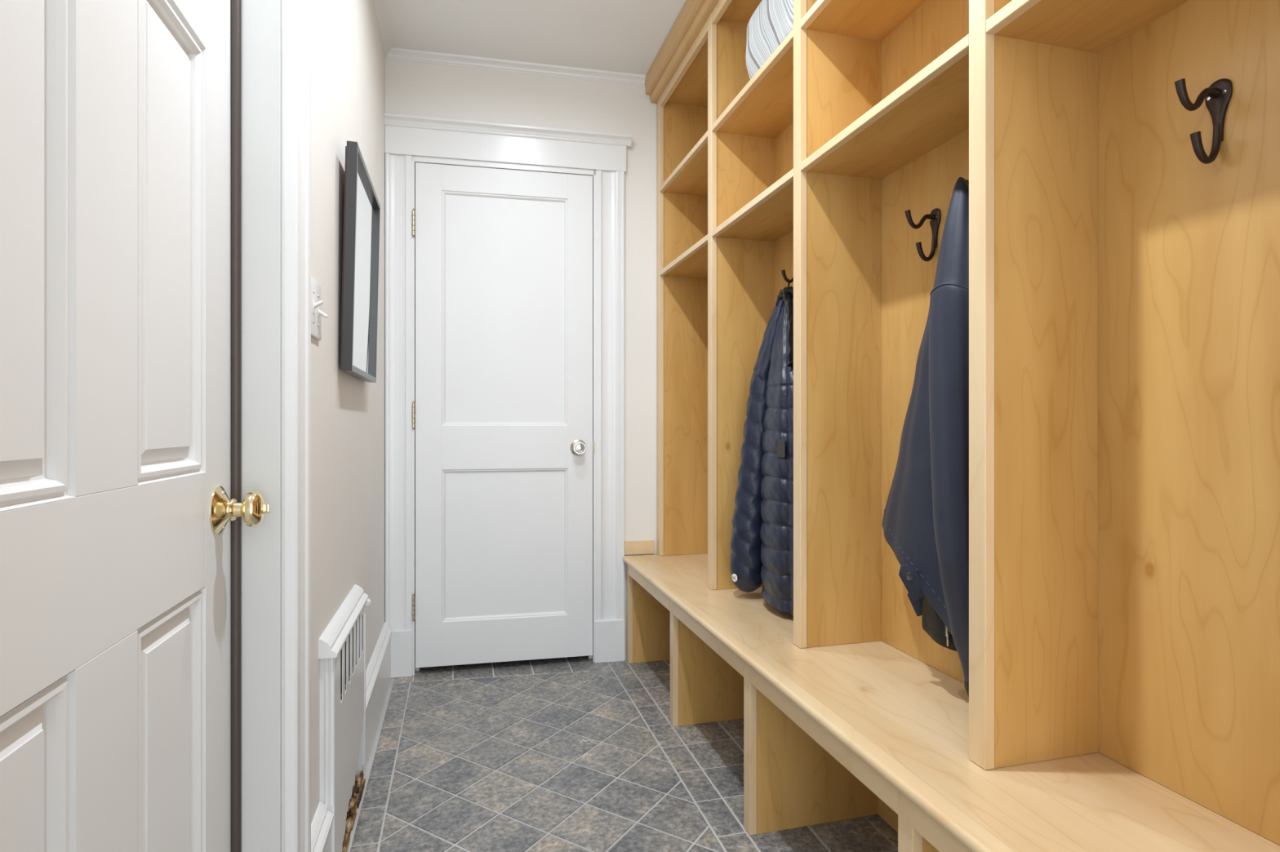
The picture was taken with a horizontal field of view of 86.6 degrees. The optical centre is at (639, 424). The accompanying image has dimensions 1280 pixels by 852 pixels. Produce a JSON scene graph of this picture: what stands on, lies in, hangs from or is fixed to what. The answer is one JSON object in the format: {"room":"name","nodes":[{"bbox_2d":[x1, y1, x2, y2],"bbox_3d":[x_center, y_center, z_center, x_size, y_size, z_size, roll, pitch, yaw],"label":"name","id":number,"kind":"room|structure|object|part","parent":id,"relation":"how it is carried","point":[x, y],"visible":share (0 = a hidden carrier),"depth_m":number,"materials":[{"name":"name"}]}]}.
{"room":"mudroom","nodes":[
{"label":"mudroom","id":0,"kind":"room"},
{"bbox_2d":[311,0,385,823],"bbox_3d":[-0.667,-0.218,1.039,0.183,2.537,3.750,0,0,-15],"label":"wall","id":1,"kind":"structure","parent":0,"point":[348,59],"depth_m":1.69,"materials":[{"name":"paint"}]},
{"bbox_2d":[0,0,269,851],"bbox_3d":[-0.553,-0.029,0.726,0.116,2.033,0.804,0,0,-15],"label":"door","id":2,"kind":"structure","parent":1,"relation":"in","point":[117,509],"depth_m":0.74,"materials":[{"name":"white paint"}]},
{"bbox_3d":[-0.614,0.133,1.063,0.045,0.057,0.057,0,0,-15],"label":"knob","id":3,"kind":"part","parent":2,"relation":"part of","materials":[{"name":"gold metal"}]},
{"bbox_2d":[231,0,241,851],"bbox_3d":[-0.663,-0.031,1.114,0.016,2.038,0.015,0,0,-15],"label":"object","id":4,"kind":"object","parent":1,"relation":"attached to","point":[236,5],"visible":1,"depth_m":1.11,"materials":[{"name":"brown metal"}]},
{"bbox_2d":[241,0,284,851],"bbox_3d":[-0.580,-0.037,0.718,0.186,2.075,0.850,0,0,-15],"label":"trim","id":5,"kind":"structure","parent":1,"relation":"attached to","point":[263,21],"depth_m":1.13,"materials":[{"name":"paint"}]},
{"bbox_2d":[284,0,311,851],"bbox_3d":[-0.480,-0.083,0.745,0.027,2.165,0.998,0,0,-15],"label":"trim","id":6,"kind":"structure","parent":1,"relation":"attached to","point":[297,12],"depth_m":1.15,"materials":[{"name":"white paint"}]},
{"bbox_2d":[311,276,328,340],"bbox_3d":[-0.648,-0.233,1.372,0.024,0.115,0.115,0,0,-15],"label":"light switch","id":7,"kind":"object","parent":1,"relation":"attached to","point":[317,302],"visible":0.85,"depth_m":1.37,"materials":[{"name":"white plastic"}]},
{"bbox_3d":[-0.657,-0.233,1.369,0.006,0.115,0.115,0,0,-15],"label":"plate","id":8,"kind":"part","parent":7,"relation":"part of","materials":[{"name":"white plastic"}]},
{"bbox_2d":[318,584,370,851],"bbox_3d":[-0.722,0.727,1.682,0.041,0.550,0.522,0,0,-15],"label":"radiator cover","id":9,"kind":"object","parent":1,"relation":"in","point":[342,644],"visible":1,"depth_m":1.58,"materials":[{"name":"white paint"}]},
{"bbox_3d":[-0.722,0.483,1.682,0.041,0.062,0.522,0,0,-15],"label":"cap moulding","id":10,"kind":"part","parent":9,"relation":"part of","materials":[{"name":"white paint"}]},
{"bbox_3d":[-0.723,0.981,1.669,0.032,0.042,0.473,0,0,-15],"label":"rotten sill","id":11,"kind":"part","parent":9,"relation":"part of","materials":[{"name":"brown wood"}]},
{"bbox_2d":[311,622,392,851],"bbox_3d":[-0.551,0.890,1.016,0.028,0.220,3.446,0,0,-15],"label":"baseboard","id":12,"kind":"structure","parent":1,"relation":"attached to","point":[378,673],"depth_m":2.12,"materials":[{"name":"white paint"}]},
{"bbox_2d":[340,140,380,382],"bbox_3d":[-0.775,-0.409,1.879,0.041,0.556,0.495,1,0,-15],"label":"wall mirror","id":13,"kind":"object","parent":1,"relation":"attached to","point":[362,206],"visible":1,"depth_m":1.80,"materials":[{"name":"grey paint"}]},
{"bbox_2d":[352,162,375,375],"bbox_3d":[-0.768,-0.409,1.881,0.003,0.534,0.473,1,0,-15],"label":"mirror glass","id":14,"kind":"object","parent":13,"relation":"attached to","point":[366,208],"depth_m":1.89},
{"bbox_2d":[373,0,391,57],"bbox_3d":[-0.555,-1.470,1.022,0.026,0.034,3.460,0,0,-15],"label":"trim","id":15,"kind":"structure","parent":1,"relation":"attached to","point":[379,4],"depth_m":2.50,"materials":[{"name":"white paint"}]},
{"bbox_2d":[385,58,657,659],"bbox_3d":[-0.372,-0.218,2.902,1.480,2.537,0.142,0,0,-12],"label":"wall","id":16,"kind":"structure","parent":0,"point":[414,88],"depth_m":2.90,"materials":[{"name":"paint"}]},
{"bbox_2d":[412,162,594,668],"bbox_3d":[-0.547,-0.036,2.767,0.730,2.017,0.102,0,0,-12],"label":"door","id":17,"kind":"structure","parent":16,"relation":"in","point":[504,444],"depth_m":2.78,"materials":[{"name":"white paint"}]},
{"bbox_3d":[-0.249,0.097,2.794,0.053,0.053,0.032,0,0,-12],"label":"knob","id":18,"kind":"part","parent":17,"relation":"part of","materials":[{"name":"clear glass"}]},
{"bbox_3d":[-0.195,0.097,2.852,0.005,0.053,0.018,0,0,-12],"label":"strike plate","id":19,"kind":"part","parent":17,"relation":"part of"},
{"bbox_2d":[385,152,624,675],"bbox_3d":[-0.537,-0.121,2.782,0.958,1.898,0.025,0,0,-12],"label":"trim","id":20,"kind":"structure","parent":16,"relation":"attached to","point":[610,185],"depth_m":2.85,"materials":[{"name":"white paint"}]},
{"bbox_2d":[383,112,631,173],"bbox_3d":[-0.521,-1.144,2.773,0.988,0.148,0.048,0,0,-12],"label":"trim","id":21,"kind":"structure","parent":16,"relation":"attached to","point":[404,135],"depth_m":2.76,"materials":[{"name":"white paint"}]},
{"bbox_2d":[391,619,624,678],"bbox_3d":[-0.536,0.909,2.780,0.959,0.182,0.029,0,0,-12],"label":"trim","id":22,"kind":"structure","parent":16,"relation":"attached to","point":[609,634],"depth_m":2.84,"materials":[{"name":"white paint"}]},
{"bbox_2d":[385,47,645,85],"bbox_3d":[-0.488,-1.470,2.792,1.062,0.034,0.026,0,0,-12],"label":"trim","id":23,"kind":"structure","parent":16,"relation":"attached to","point":[401,54],"depth_m":2.79,"materials":[{"name":"white paint"}]},
{"bbox_2d":[624,540,654,555],"bbox_3d":[-0.004,0.527,2.901,0.132,0.058,0.013,0,0,-12],"label":"backsplash strip","id":24,"kind":"object","parent":16,"relation":"attached to","point":[638,547],"visible":1,"depth_m":2.90,"materials":[{"name":"brown wood"}]},
{"bbox_2d":[382,0,685,75],"bbox_3d":[0.037,-1.527,1.226,1.700,0.080,3.850,0,0,-15],"label":"ceiling","id":25,"kind":"structure","parent":0,"point":[622,36],"depth_m":2.56,"materials":[{"name":"paint"}]},
{"bbox_2d":[346,656,897,851],"bbox_3d":[0.092,1.030,0.959,1.570,0.060,4.294,0,0,-15],"label":"floor","id":26,"kind":"structure","parent":0,"point":[488,757],"depth_m":1.97,"materials":[{"name":"tile"}]},
{"bbox_2d":[622,553,1279,851],"bbox_3d":[0.514,0.778,1.415,0.395,0.443,3.102,0,0,-15],"label":"bench","id":27,"kind":"object","parent":26,"relation":"on","point":[845,731],"visible":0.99,"depth_m":1.42,"materials":[{"name":"brown wood"}]},
{"bbox_3d":[-0.043,0.790,2.853,0.019,0.419,0.037,0,0,-15],"label":"leg","id":28,"kind":"part","parent":27,"relation":"part of","materials":[{"name":"brown wood"}]},
{"bbox_3d":[0.114,0.790,2.260,0.019,0.419,0.037,0,0,-15],"label":"leg","id":29,"kind":"part","parent":27,"relation":"part of","materials":[{"name":"brown wood"}]},
{"bbox_3d":[0.271,0.790,1.668,0.019,0.419,0.037,0,0,-15],"label":"leg","id":30,"kind":"part","parent":27,"relation":"part of","materials":[{"name":"brown wood"}]},
{"bbox_3d":[0.350,0.604,1.371,0.019,0.048,3.028,0,0,-15],"label":"apron rail","id":31,"kind":"part","parent":27,"relation":"part of","materials":[{"name":"brown wood"}]},
{"bbox_3d":[0.693,0.789,1.463,0.020,0.420,3.102,0,0,-15],"label":"panel","id":32,"kind":"part","parent":27,"relation":"part of","materials":[{"name":"brown wood"}]},
{"bbox_3d":[0.428,0.790,1.075,0.019,0.419,0.037,0,0,-15],"label":"leg","id":33,"kind":"part","parent":27,"relation":"part of","materials":[{"name":"brown wood"}]},
{"bbox_2d":[644,0,1279,845],"bbox_3d":[0.561,-0.465,1.437,0.294,2.042,3.120,0,0,-15],"label":"shelving unit","id":34,"kind":"object","parent":27,"relation":"on","point":[1124,285],"visible":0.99,"depth_m":1.12,"materials":[{"name":"brown wood"}]},
{"bbox_3d":[0.449,-1.434,1.407,0.061,0.104,3.120,0,0,-15],"label":"crown moulding","id":35,"kind":"part","parent":34,"relation":"part of","materials":[{"name":"brown wood"}]},
{"bbox_3d":[0.166,-1.372,2.591,0.019,0.056,0.576,0,0,-15],"label":"rail","id":36,"kind":"part","parent":34,"relation":"part of","materials":[{"name":"brown wood"}]},
{"bbox_2d":[664,142,707,195],"bbox_3d":[0.277,-0.993,2.621,0.211,0.019,0.578,0,0,-15],"label":"shelf","id":37,"kind":"object","parent":34,"relation":"attached to","point":[691,179],"depth_m":2.71,"materials":[{"name":"brown wood"}]},
{"bbox_2d":[664,244,707,278],"bbox_3d":[0.277,-0.639,2.621,0.211,0.019,0.578,0,0,-15],"label":"shelf","id":38,"kind":"object","parent":34,"relation":"attached to","point":[694,265],"depth_m":2.72,"materials":[{"name":"brown wood"}]},
{"bbox_3d":[0.592,-1.375,1.435,0.211,0.018,3.100,0,0,-15],"label":"panel","id":39,"kind":"part","parent":34,"relation":"part of","materials":[{"name":"brown wood"}]},
{"bbox_3d":[0.323,-1.372,1.999,0.019,0.056,0.576,0,0,-15],"label":"rail","id":40,"kind":"part","parent":34,"relation":"part of","materials":[{"name":"brown wood"}]},
{"bbox_2d":[716,44,793,138],"bbox_3d":[0.434,-0.993,2.028,0.211,0.019,0.578,0,0,-15],"label":"shelf","id":41,"kind":"object","parent":34,"relation":"attached to","point":[766,110],"depth_m":2.11,"materials":[{"name":"brown wood"}]},
{"bbox_2d":[716,181,793,241],"bbox_3d":[0.434,-0.639,2.028,0.211,0.019,0.578,0,0,-15],"label":"shelf","id":42,"kind":"object","parent":34,"relation":"attached to","point":[771,220],"depth_m":2.11,"materials":[{"name":"brown wood"}]},
{"bbox_2d":[746,0,793,79],"bbox_3d":[0.447,-1.117,1.914,0.214,0.227,0.331,0,0,-15],"label":"striped cushion","id":43,"kind":"object","parent":34,"relation":"on","point":[771,22],"visible":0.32,"depth_m":1.89,"materials":[{"name":"white fabric"}]},
{"bbox_2d":[781,269,793,283],"bbox_3d":[0.478,-0.429,2.118,0.081,0.121,0.034,0,0,-15],"label":"coat hook","id":44,"kind":"object","parent":34,"relation":"attached to","point":[783,271],"visible":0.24,"depth_m":2.11,"materials":[{"name":"black metal"}]},
{"bbox_2d":[729,279,793,616],"bbox_3d":[0.445,0.044,2.018,0.157,0.994,0.475,0,0,-26],"label":"puffer jacket","id":45,"kind":"object","parent":44,"relation":"hanging from","point":[762,542],"visible":0.62,"depth_m":2.05,"materials":[{"name":"blue fabric"}]},
{"bbox_2d":[807,0,926,41],"bbox_3d":[0.591,-0.993,1.436,0.211,0.019,0.578,0,0,-15],"label":"shelf","id":46,"kind":"object","parent":34,"relation":"attached to","point":[844,20],"depth_m":1.65,"materials":[{"name":"brown wood"}]},
{"bbox_2d":[807,53,968,179],"bbox_3d":[0.591,-0.639,1.436,0.211,0.019,0.578,0,0,-15],"label":"shelf","id":47,"kind":"object","parent":34,"relation":"attached to","point":[933,116],"depth_m":1.46,"materials":[{"name":"brown wood"}]},
{"bbox_2d":[904,208,941,261],"bbox_3d":[0.634,-0.429,1.532,0.081,0.121,0.034,0,0,-15],"label":"coat hook","id":48,"kind":"object","parent":34,"relation":"attached to","point":[935,216],"visible":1,"depth_m":1.53,"materials":[{"name":"black metal"}]},
{"bbox_3d":[0.669,-0.446,1.541,0.006,0.088,0.034,0,0,-15],"label":"plate","id":49,"kind":"part","parent":48,"relation":"part of","materials":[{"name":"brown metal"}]},
{"bbox_2d":[995,0,1188,53],"bbox_3d":[0.749,-0.639,0.843,0.211,0.019,0.578,0,0,-15],"label":"shelf","id":50,"kind":"object","parent":34,"relation":"attached to","point":[1051,26],"depth_m":1.06,"materials":[{"name":"brown wood"}]},
{"bbox_2d":[1174,78,1232,164],"bbox_3d":[0.786,-0.429,0.956,0.081,0.121,0.034,0,0,-15],"label":"coat hook","id":51,"kind":"object","parent":34,"relation":"attached to","point":[1217,97],"visible":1,"depth_m":0.96,"materials":[{"name":"black metal"}]},
{"bbox_3d":[0.822,-0.446,0.965,0.006,0.088,0.034,0,0,-15],"label":"plate","id":52,"kind":"part","parent":51,"relation":"part of","materials":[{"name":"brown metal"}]},
{"bbox_3d":[0.677,-0.405,1.369,0.081,0.121,0.034,0,0,-15],"label":"coat hook","id":53,"kind":"object","parent":34,"relation":"attached to","visible":0},
{"bbox_2d":[881,177,968,697],"bbox_3d":[0.618,0.028,1.407,0.144,1.040,0.404,0,0,-6],"label":"coat","id":54,"kind":"object","parent":53,"relation":"hanging from","point":[925,524],"visible":0.54,"depth_m":1.30,"materials":[{"name":"blue fabric"}]}
]}

